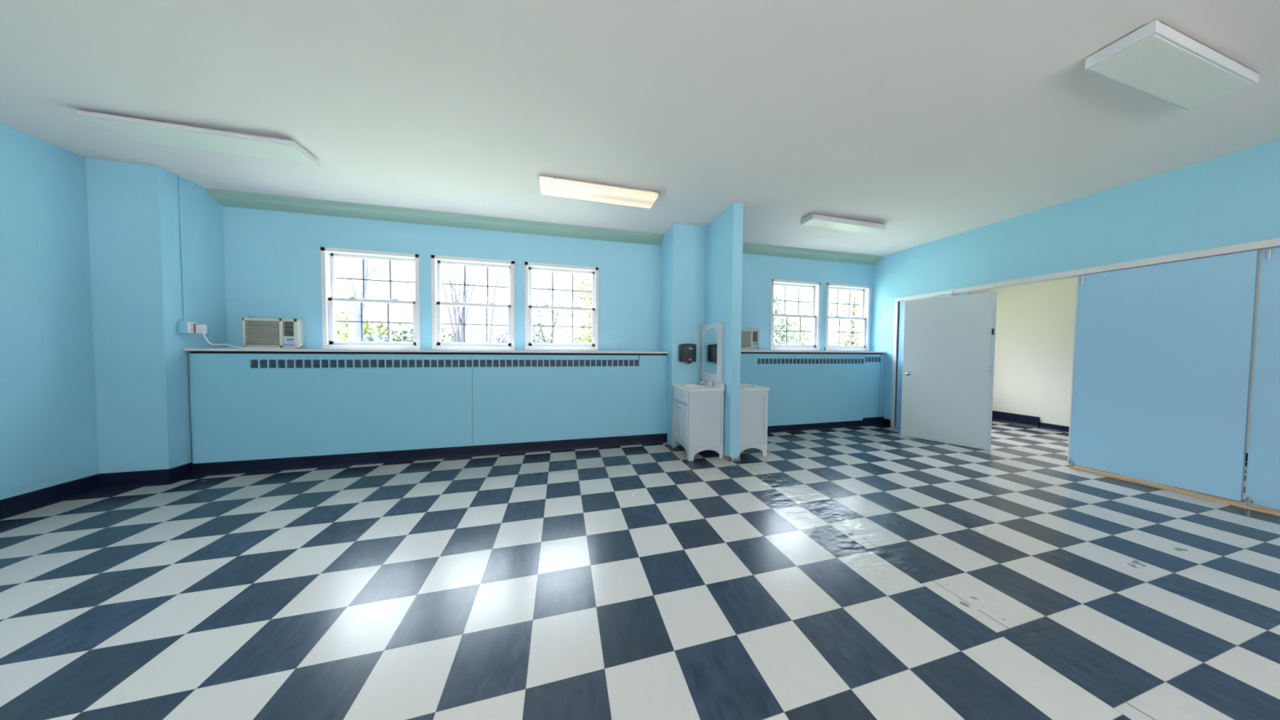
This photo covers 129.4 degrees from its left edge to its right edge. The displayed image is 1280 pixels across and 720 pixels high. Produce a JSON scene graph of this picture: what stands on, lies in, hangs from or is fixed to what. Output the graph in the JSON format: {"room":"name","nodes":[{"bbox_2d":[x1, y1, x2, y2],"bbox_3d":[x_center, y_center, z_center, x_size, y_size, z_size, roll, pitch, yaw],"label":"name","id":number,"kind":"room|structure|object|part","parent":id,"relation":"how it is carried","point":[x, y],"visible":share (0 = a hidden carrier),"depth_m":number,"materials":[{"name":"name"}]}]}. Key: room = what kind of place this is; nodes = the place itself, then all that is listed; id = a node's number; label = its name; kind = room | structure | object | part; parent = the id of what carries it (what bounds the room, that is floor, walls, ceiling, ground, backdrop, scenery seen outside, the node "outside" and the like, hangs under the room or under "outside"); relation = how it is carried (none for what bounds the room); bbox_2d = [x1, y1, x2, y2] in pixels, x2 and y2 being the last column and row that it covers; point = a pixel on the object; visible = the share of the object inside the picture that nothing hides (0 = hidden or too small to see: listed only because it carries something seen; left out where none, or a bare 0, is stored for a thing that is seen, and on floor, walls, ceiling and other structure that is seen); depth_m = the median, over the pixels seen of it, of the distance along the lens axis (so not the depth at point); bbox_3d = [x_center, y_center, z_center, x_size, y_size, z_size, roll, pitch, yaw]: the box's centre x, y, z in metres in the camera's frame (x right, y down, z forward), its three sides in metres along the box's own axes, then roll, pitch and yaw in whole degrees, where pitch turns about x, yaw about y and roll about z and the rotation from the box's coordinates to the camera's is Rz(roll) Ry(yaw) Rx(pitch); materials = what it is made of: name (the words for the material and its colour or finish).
{"room":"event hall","nodes":[
{"label":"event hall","id":0,"kind":"room"},
{"bbox_2d":[0,123,99,499],"bbox_3d":[-4.261,-0.397,-0.294,0.200,3.350,7.710,0,2,-15],"label":"wall","id":1,"kind":"structure","parent":0,"point":[49,436],"depth_m":2.47,"materials":[{"name":"teal paint"}]},
{"bbox_2d":[0,473,99,519],"bbox_3d":[-4.095,1.213,-0.489,0.023,0.145,6.755,0,2,-15],"label":"baseboard","id":2,"kind":"structure","parent":1,"relation":"attached to","point":[12,506],"depth_m":2.49,"materials":[{"name":"black plastic"}]},
{"bbox_2d":[85,158,226,473],"bbox_3d":[-4.786,-0.496,3.057,0.470,3.350,0.555,0,2,-15],"label":"wall","id":3,"kind":"structure","parent":0,"point":[141,375],"depth_m":2.83,"materials":[{"name":"teal paint"}]},
{"bbox_2d":[97,469,168,489],"bbox_3d":[-4.726,1.114,2.824,0.470,0.145,0.023,0,2,-15],"label":"baseboard","id":4,"kind":"structure","parent":3,"relation":"attached to","point":[108,481],"depth_m":2.82,"materials":[{"name":"black plastic"}]},
{"bbox_2d":[167,462,192,484],"bbox_3d":[-4.511,1.111,2.978,0.023,0.145,0.192,0,2,-15],"label":"baseboard","id":5,"kind":"structure","parent":3,"relation":"attached to","point":[180,473],"depth_m":2.96,"materials":[{"name":"black plastic"}]},
{"bbox_2d":[178,175,187,321],"bbox_3d":[-4.515,-1.091,2.988,0.026,1.437,0.026,0,2,-15],"label":"conduit","id":6,"kind":"object","parent":3,"relation":"attached to","point":[180,176],"visible":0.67,"depth_m":2.98,"materials":[{"name":"blue metal"}]},
{"bbox_2d":[177,321,207,333],"bbox_3d":[-4.465,-0.322,3.024,0.135,0.117,0.104,0,2,-15],"label":"outlet box","id":7,"kind":"object","parent":3,"relation":"attached to","point":[184,327],"visible":1,"depth_m":3.01,"materials":[{"name":"blue plastic"}]},
{"bbox_3d":[-4.464,-0.323,3.022,0.006,0.106,0.092,0,2,-15],"label":"plate","id":8,"kind":"part","parent":7,"relation":"part of","materials":[{"name":"white plastic"}]},
{"bbox_2d":[222,206,873,353],"bbox_3d":[-0.381,-0.507,4.593,9.770,3.350,0.200,0,2,-15],"label":"wall","id":9,"kind":"structure","parent":0,"point":[273,258],"depth_m":3.97,"materials":[{"name":"teal paint"}]},
{"bbox_2d":[320,246,420,350],"bbox_3d":[-3.305,-0.735,3.793,1.008,1.207,0.182,0,2,-15],"label":"window","id":10,"kind":"structure","parent":9,"relation":"in","point":[329,278],"depth_m":3.73,"materials":[{"name":"white plastic"}]},
{"bbox_3d":[-3.299,-0.469,3.768,0.918,0.567,0.040,0,2,-15],"label":"sash","id":11,"kind":"part","parent":10,"relation":"part of","materials":[{"name":"white plastic"}]},
{"bbox_3d":[-3.309,-1.003,3.806,0.918,0.582,0.040,0,2,-15],"label":"sash","id":12,"kind":"part","parent":10,"relation":"part of","materials":[{"name":"white plastic"}]},
{"bbox_2d":[334,302,413,342],"bbox_3d":[-3.301,-0.472,3.776,0.834,0.482,0.008,0,2,-15],"label":"grille","id":13,"kind":"object","parent":10,"relation":"attached to","point":[362,321],"depth_m":3.76,"materials":[{"name":"grey"}]},
{"bbox_2d":[336,258,415,299],"bbox_3d":[-3.311,-1.003,3.814,0.848,0.512,0.008,0,2,-15],"label":"grille","id":14,"kind":"object","parent":10,"relation":"attached to","point":[363,279],"depth_m":3.82,"materials":[{"name":"grey"}]},
{"bbox_2d":[205,187,664,245],"bbox_3d":[-2.131,-1.804,3.909,5.098,0.215,0.185,0,2,-15],"label":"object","id":15,"kind":"structure","parent":9,"relation":"attached to","point":[231,198],"depth_m":3.73,"materials":[{"name":"green paint"}]},
{"bbox_2d":[431,254,515,350],"bbox_3d":[-2.209,-0.738,4.078,0.991,1.210,0.182,0,2,-15],"label":"window","id":16,"kind":"structure","parent":9,"relation":"in","point":[437,261],"depth_m":4.01,"materials":[{"name":"white plastic"}]},
{"bbox_3d":[-2.203,-0.471,4.053,0.901,0.568,0.040,0,2,-15],"label":"sash","id":17,"kind":"part","parent":16,"relation":"part of","materials":[{"name":"white plastic"}]},
{"bbox_3d":[-2.213,-1.007,4.091,0.901,0.584,0.040,0,2,-15],"label":"sash","id":18,"kind":"part","parent":16,"relation":"part of","materials":[{"name":"white plastic"}]},
{"bbox_2d":[440,306,507,342],"bbox_3d":[-2.205,-0.474,4.061,0.817,0.483,0.008,0,2,-15],"label":"grille","id":19,"kind":"object","parent":16,"relation":"attached to","point":[504,307],"depth_m":4.05,"materials":[{"name":"grey"}]},
{"bbox_2d":[441,265,509,303],"bbox_3d":[-2.215,-1.007,4.098,0.831,0.514,0.008,0,2,-15],"label":"grille","id":20,"kind":"object","parent":16,"relation":"attached to","point":[486,266],"depth_m":4.10,"materials":[{"name":"grey"}]},
{"bbox_2d":[524,262,598,350],"bbox_3d":[-1.115,-0.743,4.363,1.007,1.205,0.182,0,2,-15],"label":"window","id":21,"kind":"structure","parent":9,"relation":"in","point":[529,266],"depth_m":4.31,"materials":[{"name":"white plastic"}]},
{"bbox_2d":[531,271,591,306],"bbox_3d":[-1.120,-1.011,4.383,0.847,0.511,0.008,0,2,-15],"label":"grille","id":22,"kind":"object","parent":21,"relation":"attached to","point":[582,273],"depth_m":4.38,"materials":[{"name":"grey"}]},
{"bbox_3d":[-1.108,-0.478,4.337,0.917,0.566,0.040,0,2,-15],"label":"sash","id":23,"kind":"part","parent":21,"relation":"part of","materials":[{"name":"white plastic"}]},
{"bbox_3d":[-1.118,-1.011,4.375,0.917,0.581,0.040,0,2,-15],"label":"sash","id":24,"kind":"part","parent":21,"relation":"part of","materials":[{"name":"white plastic"}]},
{"bbox_2d":[532,309,591,343],"bbox_3d":[-1.110,-0.481,4.345,0.833,0.481,0.008,0,2,-15],"label":"grille","id":25,"kind":"object","parent":21,"relation":"attached to","point":[552,326],"depth_m":4.33,"materials":[{"name":"grey"}]},
{"bbox_2d":[769,278,821,351],"bbox_3d":[2.698,-0.773,5.353,1.022,1.211,0.182,0,2,-15],"label":"window","id":26,"kind":"structure","parent":9,"relation":"in","point":[815,317],"depth_m":5.36,"materials":[{"name":"white plastic"}]},
{"bbox_2d":[773,286,812,315],"bbox_3d":[2.693,-1.043,5.373,0.862,0.514,0.008,0,2,-15],"label":"grille","id":27,"kind":"object","parent":26,"relation":"attached to","point":[784,300],"depth_m":5.41,"materials":[{"name":"grey"}]},
{"bbox_2d":[773,316,813,345],"bbox_3d":[2.703,-0.509,5.335,0.848,0.484,0.008,0,2,-15],"label":"grille","id":28,"kind":"object","parent":26,"relation":"attached to","point":[800,317],"depth_m":5.34,"materials":[{"name":"grey"}]},
{"bbox_3d":[2.695,-1.042,5.366,0.932,0.584,0.040,0,2,-15],"label":"sash","id":29,"kind":"part","parent":26,"relation":"part of","materials":[{"name":"white plastic"}]},
{"bbox_3d":[2.705,-0.506,5.328,0.932,0.569,0.040,0,2,-15],"label":"sash","id":30,"kind":"part","parent":26,"relation":"part of","materials":[{"name":"white plastic"}]},
{"bbox_2d":[742,242,882,265],"bbox_3d":[2.660,-1.849,5.154,3.602,0.202,0.185,0,2,-15],"label":"trim","id":31,"kind":"structure","parent":9,"relation":"attached to","point":[748,247],"depth_m":5.19,"materials":[{"name":"green paint"}]},
{"bbox_2d":[824,282,871,351],"bbox_3d":[3.810,-0.779,5.642,1.003,1.215,0.182,0,2,-15],"label":"window","id":32,"kind":"structure","parent":9,"relation":"in","point":[864,304],"depth_m":5.66,"materials":[{"name":"white plastic"}]},
{"bbox_2d":[828,289,861,316],"bbox_3d":[3.805,-1.049,5.662,0.843,0.516,0.008,0,2,-15],"label":"grille","id":33,"kind":"object","parent":32,"relation":"attached to","point":[837,303],"depth_m":5.69,"materials":[{"name":"grey"}]},
{"bbox_2d":[828,319,862,345],"bbox_3d":[3.814,-0.514,5.624,0.829,0.486,0.008,0,2,-15],"label":"grille","id":34,"kind":"object","parent":32,"relation":"attached to","point":[838,331],"depth_m":5.65,"materials":[{"name":"grey"}]},
{"bbox_3d":[3.807,-1.049,5.654,0.913,0.586,0.040,0,2,-15],"label":"sash","id":35,"kind":"part","parent":32,"relation":"part of","materials":[{"name":"white plastic"}]},
{"bbox_3d":[3.816,-0.511,5.617,0.913,0.571,0.040,0,2,-15],"label":"sash","id":36,"kind":"part","parent":32,"relation":"part of","materials":[{"name":"white plastic"}]},
{"bbox_2d":[0,420,1279,719],"bbox_3d":[1.785,1.339,1.331,12.720,0.120,7.710,0,2,-15],"label":"floor","id":37,"kind":"structure","parent":0,"point":[877,572],"depth_m":1.64,"materials":[{"name":"tile"}]},
{"bbox_2d":[188,351,667,463],"bbox_3d":[-2.119,0.540,3.868,5.091,1.272,0.380,0,2,-15],"label":"radiator cover","id":38,"kind":"object","parent":37,"relation":"on","point":[245,405],"visible":1,"depth_m":3.53,"materials":[{"name":"blue metal"}]},
{"bbox_2d":[187,351,192,462],"bbox_3d":[-4.525,0.471,3.041,0.014,1.120,0.009,0,2,-15],"label":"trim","id":39,"kind":"structure","parent":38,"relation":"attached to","point":[188,351],"depth_m":3.04,"materials":[{"name":"metal"}]},
{"bbox_3d":[-4.372,0.538,3.095,0.190,0.115,0.002,0,2,-15],"label":"access door","id":40,"kind":"part","parent":38,"relation":"part of","materials":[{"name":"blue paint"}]},
{"bbox_2d":[184,347,668,353],"bbox_3d":[-2.112,-0.110,3.841,5.094,0.027,0.404,0,2,-15],"label":"window ledge","id":41,"kind":"object","parent":38,"relation":"on","point":[185,348],"visible":0.99,"depth_m":3.48,"materials":[{"name":"white paint"}]},
{"bbox_2d":[203,316,305,349],"bbox_3d":[-4.165,-0.299,3.318,0.634,0.351,0.372,0,2,-15],"label":"air conditioner","id":42,"kind":"object","parent":41,"relation":"on","point":[257,332],"visible":0.94,"depth_m":3.42,"materials":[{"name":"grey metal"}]},
{"bbox_3d":[-4.144,-0.198,3.259,0.681,0.152,0.073,-1,2,-40],"label":"power cord","id":43,"kind":"part","parent":42,"relation":"part of","materials":[{"name":"white plastic"}]},
{"bbox_2d":[282,321,293,336],"bbox_3d":[-4.009,-0.351,3.469,0.100,0.172,0.049,0,2,-15],"label":"air vent","id":44,"kind":"object","parent":42,"relation":"attached to","point":[287,326],"depth_m":3.46,"materials":[{"name":"white plastic"}]},
{"bbox_3d":[-4.009,-0.210,3.470,0.096,0.086,0.044,0,2,-15],"label":"control panel","id":45,"kind":"part","parent":42,"relation":"part of","materials":[{"name":"blue"}]},
{"bbox_2d":[191,433,666,476],"bbox_3d":[-2.071,1.117,3.700,5.086,0.130,0.023,0,2,-15],"label":"baseboard","id":46,"kind":"structure","parent":38,"relation":"attached to","point":[200,469],"depth_m":3.54,"materials":[{"name":"black plastic"}]},
{"bbox_2d":[671,378,724,461],"bbox_3d":[0.712,0.732,3.917,0.500,0.929,0.588,0,2,-15],"label":"vanity cabinet","id":47,"kind":"object","parent":37,"relation":"on","point":[698,409],"visible":1,"depth_m":3.68,"materials":[{"name":"white paint"}]},
{"bbox_3d":[0.476,0.783,3.983,0.018,0.484,0.240,0,2,-15],"label":"door","id":48,"kind":"part","parent":47,"relation":"part of","materials":[{"name":"white paint"}]},
{"bbox_3d":[0.505,0.459,3.855,0.007,0.132,0.484,0,2,-15],"label":"moulding","id":49,"kind":"part","parent":47,"relation":"part of","materials":[{"name":"white paint"}]},
{"bbox_3d":[0.514,0.459,3.857,0.016,0.132,0.484,0,2,-15],"label":"drawer","id":50,"kind":"part","parent":47,"relation":"part of","materials":[{"name":"white paint"}]},
{"bbox_3d":[0.524,0.780,3.870,0.018,0.832,0.560,0,2,-15],"label":"frame","id":51,"kind":"part","parent":47,"relation":"part of","materials":[{"name":"white paint"}]},
{"bbox_3d":[0.537,0.790,3.748,0.018,0.484,0.240,0,2,-15],"label":"door","id":52,"kind":"part","parent":47,"relation":"part of","materials":[{"name":"white paint"}]},
{"bbox_2d":[671,383,724,391],"bbox_3d":[0.730,0.389,3.911,0.466,0.100,0.588,0,2,-15],"label":"countertop","id":53,"kind":"structure","parent":47,"relation":"on","point":[687,387],"depth_m":3.78,"materials":[{"name":"stone"}]},
{"bbox_2d":[700,380,712,386],"bbox_3d":[0.849,0.303,3.940,0.141,0.071,0.160,0,2,-15],"label":"faucet","id":54,"kind":"object","parent":53,"relation":"on","point":[708,384],"depth_m":3.93,"materials":[{"name":"silver metal"}]},
{"bbox_3d":[0.809,0.743,3.672,0.384,0.602,0.008,0,2,-15],"label":"recessed panel","id":55,"kind":"part","parent":47,"relation":"part of","materials":[{"name":"white paint"}]},
{"bbox_3d":[0.811,0.788,3.664,0.434,0.832,0.018,0,2,-15],"label":"panel","id":56,"kind":"part","parent":47,"relation":"part of","materials":[{"name":"white paint"}]},
{"bbox_2d":[738,382,769,456],"bbox_3d":[1.346,0.734,4.020,0.481,0.929,0.588,0,2,-15],"label":"vanity cabinet","id":57,"kind":"object","parent":37,"relation":"on","point":[753,405],"visible":0.49,"depth_m":3.76,"materials":[{"name":"white paint"}]},
{"bbox_3d":[1.380,0.745,3.759,0.365,0.602,0.008,0,2,-15],"label":"recessed panel","id":58,"kind":"part","parent":57,"relation":"part of","materials":[{"name":"white paint"}]},
{"bbox_2d":[740,382,769,391],"bbox_3d":[1.333,0.391,4.006,0.447,0.100,0.588,0,2,-15],"label":"countertop","id":59,"kind":"structure","parent":57,"relation":"on","point":[744,387],"depth_m":3.77,"materials":[{"name":"stone"}]},
{"bbox_3d":[1.524,0.782,4.068,0.018,0.832,0.560,0,2,-15],"label":"frame","id":60,"kind":"part","parent":57,"relation":"part of","materials":[{"name":"white paint"}]},
{"bbox_2d":[740,351,884,426],"bbox_3d":[2.651,0.523,5.171,3.587,1.305,0.256,0,2,-15],"label":"radiator cover","id":61,"kind":"object","parent":37,"relation":"on","point":[806,388],"visible":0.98,"depth_m":5.13,"materials":[{"name":"blue paint"}]},
{"bbox_2d":[741,350,886,352],"bbox_3d":[2.662,-0.143,5.141,3.595,0.027,0.289,0,2,-15],"label":"window ledge","id":62,"kind":"object","parent":61,"relation":"on","point":[782,351],"visible":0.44,"depth_m":5.03,"materials":[{"name":"white paint"}]},
{"bbox_2d":[741,328,768,350],"bbox_3d":[1.800,-0.334,4.960,0.607,0.352,0.195,0,2,-15],"label":"air conditioner","id":63,"kind":"object","parent":62,"relation":"on","point":[750,338],"visible":0.64,"depth_m":4.96,"materials":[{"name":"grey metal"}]},
{"bbox_2d":[752,331,758,342],"bbox_3d":[1.890,-0.383,5.001,0.100,0.172,0.049,0,2,-15],"label":"control panel","id":64,"kind":"object","parent":63,"relation":"attached to","point":[755,334],"depth_m":5.00,"materials":[{"name":"white plastic"}]},
{"bbox_2d":[767,417,884,433],"bbox_3d":[2.687,1.107,5.048,3.602,0.145,0.038,0,2,-15],"label":"baseboard","id":65,"kind":"structure","parent":61,"relation":"attached to","point":[789,428],"depth_m":5.19,"materials":[{"name":"black plastic"}]},
{"bbox_2d":[1069,465,1279,516],"bbox_3d":[5.343,1.273,2.169,0.130,0.018,2.745,0,2,-15],"label":"threshold","id":66,"kind":"object","parent":37,"relation":"on","point":[1255,508],"visible":1,"depth_m":2.86,"materials":[{"name":"beige wood"}]},
{"bbox_2d":[0,0,1279,256],"bbox_3d":[0.508,-1.911,0.899,10.030,0.418,7.710,0,2,-15],"label":"ceiling","id":67,"kind":"structure","parent":0,"point":[927,121],"depth_m":2.06,"materials":[{"name":"paint"}]},
{"bbox_2d":[76,109,320,165],"bbox_3d":[-3.423,-1.765,2.427,1.220,0.058,0.285,0,2,-15],"label":"ceiling light","id":68,"kind":"object","parent":67,"relation":"attached to","point":[133,129],"visible":1,"depth_m":2.38,"materials":[{"name":"white plastic"}]},
{"bbox_2d":[537,174,658,208],"bbox_3d":[-0.431,-1.790,3.242,1.236,0.066,0.292,0,2,-15],"label":"ceiling light","id":69,"kind":"object","parent":67,"relation":"attached to","point":[552,186],"visible":1,"depth_m":3.19,"materials":[{"name":"white plastic"}]},
{"bbox_2d":[539,175,657,193],"bbox_3d":[-0.431,-1.802,3.242,1.224,0.006,0.284,0,2,-15],"label":"diffuser","id":70,"kind":"object","parent":69,"relation":"on","point":[540,176],"depth_m":3.09,"materials":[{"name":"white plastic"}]},
{"bbox_2d":[800,213,885,234],"bbox_3d":[2.708,-1.810,4.026,1.198,0.084,0.198,0,2,-15],"label":"ceiling light","id":71,"kind":"object","parent":67,"relation":"attached to","point":[812,220],"visible":1,"depth_m":3.96,"materials":[{"name":"white plastic"}]},
{"bbox_2d":[802,218,883,234],"bbox_3d":[2.708,-1.772,4.027,1.170,0.008,0.178,0,2,-15],"label":"diffuser","id":72,"kind":"object","parent":71,"relation":"attached to","point":[833,224],"depth_m":3.99,"materials":[{"name":"white plastic"}]},
{"bbox_2d":[1084,19,1259,111],"bbox_3d":[3.211,-1.742,1.819,1.175,0.084,0.220,0,2,-15],"label":"ceiling light","id":73,"kind":"object","parent":67,"relation":"attached to","point":[1158,60],"visible":1,"depth_m":1.77,"materials":[{"name":"white plastic"}]},
{"bbox_2d":[659,223,705,445],"bbox_3d":[0.603,-0.495,4.458,0.470,3.350,0.555,0,2,-15],"label":"wall","id":74,"kind":"structure","parent":0,"point":[682,246],"depth_m":4.19,"materials":[{"name":"teal paint"}]},
{"bbox_2d":[678,343,696,364],"bbox_3d":[0.659,-0.087,4.137,0.243,0.274,0.120,0,2,-15],"label":"dispenser","id":75,"kind":"object","parent":74,"relation":"attached to","point":[686,352],"visible":1,"depth_m":4.09,"materials":[{"name":"black plastic"}]},
{"bbox_2d":[704,202,743,459],"bbox_3d":[0.983,-0.485,4.188,0.130,3.350,1.270,0,2,-15],"label":"wall","id":76,"kind":"structure","parent":0,"point":[724,234],"depth_m":3.63,"materials":[{"name":"teal paint"}]},
{"bbox_2d":[700,321,723,382],"bbox_3d":[0.939,-0.104,3.987,0.056,0.745,0.530,0,2,-15],"label":"mirror","id":77,"kind":"object","parent":76,"relation":"attached to","point":[712,334],"visible":1,"depth_m":3.92,"materials":[{"name":"white paint"}]},
{"bbox_3d":[0.936,0.260,3.997,0.056,0.018,0.530,0,2,-15],"label":"rail","id":78,"kind":"part","parent":77,"relation":"part of","materials":[{"name":"white paint"}]},
{"bbox_2d":[702,378,724,388],"bbox_3d":[0.948,0.307,3.966,0.018,0.068,0.588,0,2,-15],"label":"backsplash","id":79,"kind":"structure","parent":76,"relation":"attached to","point":[719,384],"depth_m":3.82,"materials":[{"name":"ceramic"}]},
{"bbox_2d":[723,455,740,462],"bbox_3d":[1.111,1.176,3.694,0.147,0.060,0.168,0,2,-15],"label":"plaster","id":80,"kind":"object","parent":76,"relation":"attached to","point":[727,458],"visible":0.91,"depth_m":3.62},
{"bbox_2d":[871,138,1279,426],"bbox_3d":[5.350,-0.395,2.204,0.120,3.350,7.310,0,2,-15],"label":"wall","id":81,"kind":"structure","parent":0,"point":[1233,198],"depth_m":3.27,"materials":[{"name":"teal paint"}]},
{"bbox_2d":[883,417,890,426],"bbox_3d":[4.434,1.122,5.442,0.023,0.120,0.115,0,2,-15],"label":"baseboard","id":82,"kind":"structure","parent":81,"relation":"attached to","point":[886,422],"depth_m":5.43,"materials":[{"name":"black plastic"}]},
{"bbox_2d":[890,301,900,427],"bbox_3d":[4.529,0.083,5.324,0.138,2.205,0.070,0,2,-15],"label":"door frame","id":83,"kind":"structure","parent":81,"relation":"attached to","point":[896,317],"depth_m":5.31,"materials":[{"name":"white paint"}]},
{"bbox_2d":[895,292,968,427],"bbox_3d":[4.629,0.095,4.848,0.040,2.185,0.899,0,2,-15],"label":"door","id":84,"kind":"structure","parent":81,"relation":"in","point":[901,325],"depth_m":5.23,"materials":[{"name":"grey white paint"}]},
{"bbox_2d":[900,290,997,450],"bbox_3d":[4.409,0.107,4.383,0.110,2.197,0.931,-1,2,-39],"label":"door","id":85,"kind":"structure","parent":81,"relation":"in","point":[948,352],"depth_m":4.35,"materials":[{"name":"white paint"}]},
{"bbox_3d":[4.697,0.264,4.046,0.016,1.898,0.032,0,2,-15],"label":"edge plate","id":86,"kind":"part","parent":85,"relation":"part of","materials":[{"name":"white paint"}]},
{"bbox_2d":[894,237,1279,302],"bbox_3d":[5.111,-0.981,3.050,0.118,0.064,4.700,0,2,-15],"label":"trim","id":87,"kind":"structure","parent":81,"relation":"attached to","point":[1274,242],"depth_m":3.17,"materials":[{"name":"white paint"}]},
{"bbox_2d":[1067,249,1258,501],"bbox_3d":[5.094,0.154,3.036,0.064,2.192,0.925,0,2,-15],"label":"door","id":88,"kind":"structure","parent":81,"relation":"in","point":[1162,353],"depth_m":2.92,"materials":[{"name":"blue paint"}]},
{"bbox_2d":[1244,247,1279,510],"bbox_3d":[5.340,0.182,2.127,0.062,2.192,0.931,0,2,-15],"label":"door","id":89,"kind":"structure","parent":81,"relation":"in","point":[1263,472],"depth_m":2.52,"materials":[{"name":"blue paint"}]},
{"bbox_2d":[968,250,1261,453],"bbox_3d":[7.856,-0.394,2.856,0.200,3.350,7.710,0,2,-15],"label":"wall","id":90,"kind":"structure","parent":0,"point":[1035,322],"depth_m":5.39,"materials":[{"name":"beige paint"}]},
{"bbox_2d":[991,410,1248,461],"bbox_3d":[7.720,1.185,2.869,0.057,0.190,7.310,0,2,-15],"label":"baseboard","id":91,"kind":"structure","parent":90,"relation":"attached to","point":[1005,417],"depth_m":5.52,"materials":[{"name":"black plastic"}]},
{"label":"outside","id":92,"kind":"structure","parent":0,"visible":0},
{"bbox_3d":[-15.867,-0.357,61.709,140.000,0.150,118.090,0,2,-15],"label":"ground","id":93,"kind":"structure","parent":92,"visible":0},
{"bbox_2d":[336,311,392,341],"bbox_3d":[-12.925,-0.628,13.935,2.514,3.289,1.841,0,2,-15],"label":"leafy tree","id":94,"kind":"object","parent":93,"relation":"on","point":[370,328],"visible":0.48,"depth_m":13.74,"materials":[{"name":"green plant"}]},
{"bbox_2d":[337,328,392,341],"bbox_3d":[-21.668,-0.796,23.020,5.100,2.950,6.800,0,2,-15],"label":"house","id":95,"kind":"structure","parent":93,"relation":"on","point":[339,328],"depth_m":20.09,"materials":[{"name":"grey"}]},
{"bbox_2d":[336,257,401,341],"bbox_3d":[-11.438,-2.339,12.290,4.057,6.805,1.252,0,2,-15],"label":"bare tree","id":96,"kind":"object","parent":93,"relation":"on","point":[355,308],"visible":0.37,"depth_m":12.10,"materials":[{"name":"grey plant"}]},
{"bbox_2d":[358,332,391,342],"bbox_3d":[-9.864,0.025,11.231,1.354,2.162,1.381,-1,2,-32],"label":"bush","id":97,"kind":"object","parent":93,"relation":"on","point":[377,337],"visible":0.15,"depth_m":11.05,"materials":[{"name":"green plant"}]},
{"bbox_2d":[380,321,469,342],"bbox_3d":[-9.972,-0.370,13.874,3.858,2.849,2.630,0,2,-15],"label":"bush","id":98,"kind":"object","parent":93,"relation":"on","point":[396,338],"visible":0.12,"depth_m":13.19,"materials":[{"name":"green plant"}]},
{"bbox_2d":[441,264,484,342],"bbox_3d":[-7.841,-1.988,13.302,2.236,6.102,0.976,0,2,-22],"label":"bare tree","id":99,"kind":"object","parent":93,"relation":"on","point":[458,336],"visible":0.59,"depth_m":13.10,"materials":[{"name":"grey plant"}]},
{"bbox_2d":[466,333,508,342],"bbox_3d":[-15.414,-1.186,33.938,6.700,3.200,8.800,0,2,-15],"label":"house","id":100,"kind":"structure","parent":93,"relation":"on","point":[482,340],"depth_m":29.45,"materials":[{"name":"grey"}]},
{"bbox_2d":[480,266,508,342],"bbox_3d":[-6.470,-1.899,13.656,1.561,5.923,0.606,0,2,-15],"label":"bare tree","id":101,"kind":"object","parent":93,"relation":"on","point":[495,295],"visible":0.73,"depth_m":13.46,"materials":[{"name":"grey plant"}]},
{"bbox_3d":[-6.409,-1.636,13.526,0.671,5.405,0.116,0,2,-15],"label":"stem","id":102,"kind":"part","parent":101,"relation":"part of","materials":[{"name":"grey plant"}]},
{"bbox_2d":[484,322,554,342],"bbox_3d":[-7.638,-0.777,19.407,4.188,3.406,2.399,0,2,-15],"label":"thicket","id":103,"kind":"object","parent":93,"relation":"on","point":[498,338],"visible":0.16,"depth_m":19.14,"materials":[{"name":"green plant"}]},
{"bbox_2d":[531,285,581,343],"bbox_3d":[-5.115,-1.621,16.974,3.673,5.212,2.846,0,2,-15],"label":"leafy tree","id":104,"kind":"object","parent":93,"relation":"on","point":[539,311],"visible":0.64,"depth_m":16.84,"materials":[{"name":"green plant"}]},
{"bbox_2d":[570,275,591,343],"bbox_3d":[-2.466,-1.648,15.594,2.611,5.384,2.094,0,2,-15],"label":"leafy tree","id":105,"kind":"object","parent":93,"relation":"on","point":[587,338],"visible":0.23,"depth_m":15.33,"materials":[{"name":"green plant"}]},
{"bbox_2d":[773,285,809,344],"bbox_3d":[7.402,-1.931,17.263,4.343,6.040,3.172,0,2,-15],"label":"leafy tree","id":106,"kind":"object","parent":93,"relation":"on","point":[776,311],"visible":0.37,"depth_m":16.84,"materials":[{"name":"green plant"}]},
{"bbox_2d":[773,287,840,345],"bbox_3d":[15.325,-3.250,28.454,6.661,8.142,4.666,0,2,-15],"label":"leafy tree","id":107,"kind":"object","parent":93,"relation":"on","point":[802,295],"visible":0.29,"depth_m":28.04,"materials":[{"name":"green plant"}]},
{"bbox_2d":[827,289,859,345],"bbox_3d":[12.841,-1.875,18.035,4.567,5.946,3.035,0,2,-15],"label":"leafy tree","id":108,"kind":"object","parent":93,"relation":"on","point":[846,340],"visible":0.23,"depth_m":17.88,"materials":[{"name":"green plant"}]},
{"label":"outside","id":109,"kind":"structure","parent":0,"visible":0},
{"bbox_2d":[336,310,857,328],"bbox_3d":[-4.683,-2.582,18.699,80.000,0.083,0.031,0,2,-15],"label":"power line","id":110,"kind":"object","parent":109,"point":[336,310],"visible":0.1,"depth_m":17.54,"materials":[{"name":"black"}]}
]}

